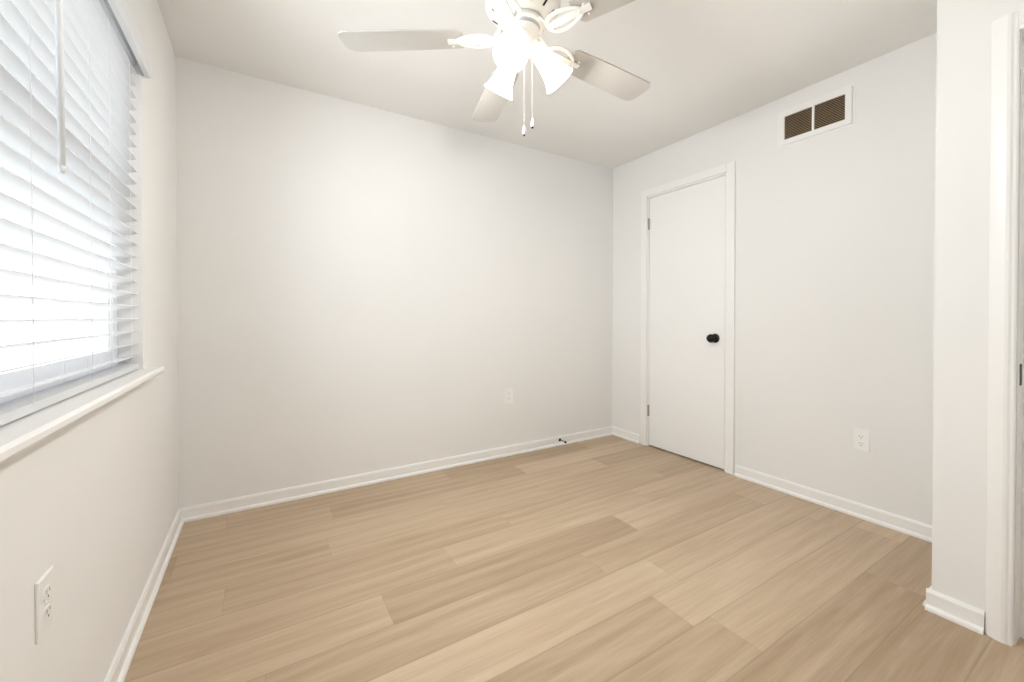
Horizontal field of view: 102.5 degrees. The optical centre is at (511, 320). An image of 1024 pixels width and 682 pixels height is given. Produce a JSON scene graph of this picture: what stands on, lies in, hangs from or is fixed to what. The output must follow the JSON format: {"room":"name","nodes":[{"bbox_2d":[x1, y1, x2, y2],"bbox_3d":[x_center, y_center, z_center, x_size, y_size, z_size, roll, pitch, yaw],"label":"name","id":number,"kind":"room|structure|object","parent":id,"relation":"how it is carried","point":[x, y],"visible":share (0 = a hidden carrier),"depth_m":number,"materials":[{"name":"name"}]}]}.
{"room":"empty bedroom","nodes":[
{"label":"empty bedroom","id":0,"kind":"room"},
{"bbox_2d":[0,0,178,681],"bbox_3d":[-0.936,-0.142,0.684,0.140,2.410,3.300,0,1,-31],"label":"wall","id":1,"kind":"structure","parent":0,"point":[89,505],"depth_m":1.24,"materials":[{"name":"paint"}]},
{"bbox_2d":[35,565,54,643],"bbox_3d":[-0.927,0.562,0.818,0.007,0.115,0.070,0,1,-31],"label":"electrical outlet","id":2,"kind":"object","parent":1,"relation":"attached to","point":[44,604],"visible":1,"depth_m":0.81,"materials":[{"name":"white plastic"}]},
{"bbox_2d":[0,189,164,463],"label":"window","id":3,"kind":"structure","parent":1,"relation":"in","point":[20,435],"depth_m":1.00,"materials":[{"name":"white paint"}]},
{"bbox_2d":[0,0,151,425],"bbox_3d":[-1.046,-0.397,0.980,0.110,1.150,1.249,0,1,-31],"label":"window blind","id":4,"kind":"object","parent":3,"relation":"attached to","point":[66,105],"visible":1,"depth_m":1.00,"materials":[{"name":"white plastic"}]},
{"bbox_2d":[104,507,187,681],"bbox_3d":[-0.867,1.026,0.737,0.023,0.072,3.300,0,1,-31],"label":"baseboard","id":5,"kind":"structure","parent":1,"relation":"attached to","point":[118,670],"depth_m":1.45,"materials":[{"name":"white paint"}]},
{"bbox_2d":[176,57,612,507],"bbox_3d":[-0.446,-0.164,2.995,3.380,2.410,0.140,0,1,-31],"label":"wall","id":6,"kind":"structure","parent":0,"point":[361,288],"depth_m":2.62,"materials":[{"name":"paint"}]},
{"bbox_2d":[188,426,611,521],"bbox_3d":[-0.390,1.006,2.943,3.070,0.072,0.023,0,1,-31],"label":"baseboard","id":7,"kind":"structure","parent":6,"relation":"attached to","point":[227,506],"depth_m":2.63,"materials":[{"name":"white paint"}]},
{"bbox_2d":[505,388,512,403],"bbox_3d":[-0.022,0.583,3.172,0.070,0.115,0.007,0,1,-31],"label":"electrical outlet","id":8,"kind":"object","parent":6,"relation":"attached to","point":[508,396],"visible":1,"depth_m":3.17,"materials":[{"name":"white plastic"}]},
{"bbox_2d":[157,0,936,168],"bbox_3d":[0.448,-1.415,1.513,3.380,0.120,3.580,0,1,-31],"label":"ceiling","id":9,"kind":"structure","parent":0,"point":[700,65],"depth_m":2.12,"materials":[{"name":"paint"}]},
{"bbox_2d":[338,0,649,135],"bbox_3d":[0.068,-0.988,1.460,1.190,0.732,1.228,0,1,-31],"label":"ceiling fan","id":10,"kind":"object","parent":9,"relation":"hanging from","point":[522,25],"visible":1,"depth_m":1.42,"materials":[{"name":"white"}]},
{"bbox_2d":[124,435,1023,681],"bbox_3d":[0.448,1.105,1.537,3.380,0.100,3.580,0,1,-31],"label":"floor","id":11,"kind":"structure","parent":0,"point":[611,558],"depth_m":1.62,"materials":[{"name":"brown wood"}]},
{"bbox_2d":[612,33,936,525],"bbox_3d":[1.558,-0.162,2.819,0.140,2.410,2.242,0,1,-31],"label":"wall","id":12,"kind":"structure","parent":0,"point":[834,278],"depth_m":2.31,"materials":[{"name":"paint"}]},
{"bbox_2d":[612,426,639,443],"bbox_3d":[0.999,1.000,3.592,0.023,0.072,0.297,0,1,-31],"label":"baseboard","id":13,"kind":"structure","parent":12,"relation":"attached to","point":[618,432],"depth_m":3.59,"materials":[{"name":"white paint"}]},
{"bbox_2d":[640,161,735,474],"bbox_3d":[1.328,-0.018,3.131,0.210,2.117,0.798,0,1,-31],"label":"door","id":14,"kind":"structure","parent":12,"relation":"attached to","point":[675,189],"depth_m":3.06,"materials":[{"name":"white paint"}]},
{"bbox_2d":[778,83,855,149],"bbox_3d":[1.736,-1.165,2.368,0.012,0.224,0.388,0,1,-31],"label":"air vent","id":15,"kind":"object","parent":12,"relation":"in","point":[833,111],"visible":1,"depth_m":2.35,"materials":[{"name":"white metal"}]},
{"bbox_2d":[734,465,931,542],"bbox_3d":[1.786,1.012,2.298,0.023,0.072,1.097,0,1,-31],"label":"baseboard","id":16,"kind":"structure","parent":12,"relation":"attached to","point":[920,530],"depth_m":2.26,"materials":[{"name":"white paint"}]},
{"bbox_2d":[853,428,869,452],"bbox_3d":[1.859,0.637,2.188,0.007,0.115,0.070,0,1,-31],"label":"electrical outlet","id":17,"kind":"object","parent":12,"relation":"attached to","point":[861,439],"visible":1,"depth_m":2.19,"materials":[{"name":"white plastic"}]},
{"bbox_2d":[932,0,1023,610],"bbox_3d":[2.178,-0.147,1.183,0.780,2.410,1.198,0,1,-31],"label":"wall","id":18,"kind":"structure","parent":0,"point":[962,234],"depth_m":1.43,"materials":[{"name":"paint"}]},
{"bbox_2d":[923,585,951,615],"bbox_3d":[1.774,1.018,1.663,0.623,0.072,0.023,0,1,-31],"label":"baseboard","id":19,"kind":"structure","parent":18,"relation":"attached to","point":[935,602],"depth_m":1.48,"materials":[{"name":"white paint"}]},
{"bbox_2d":[985,10,1023,645],"bbox_3d":[1.886,0.035,1.010,0.139,2.049,0.930,0,1,-31],"label":"door frame","id":20,"kind":"structure","parent":18,"relation":"attached to","point":[1003,282],"depth_m":1.34,"materials":[{"name":"white paint"}]}
]}

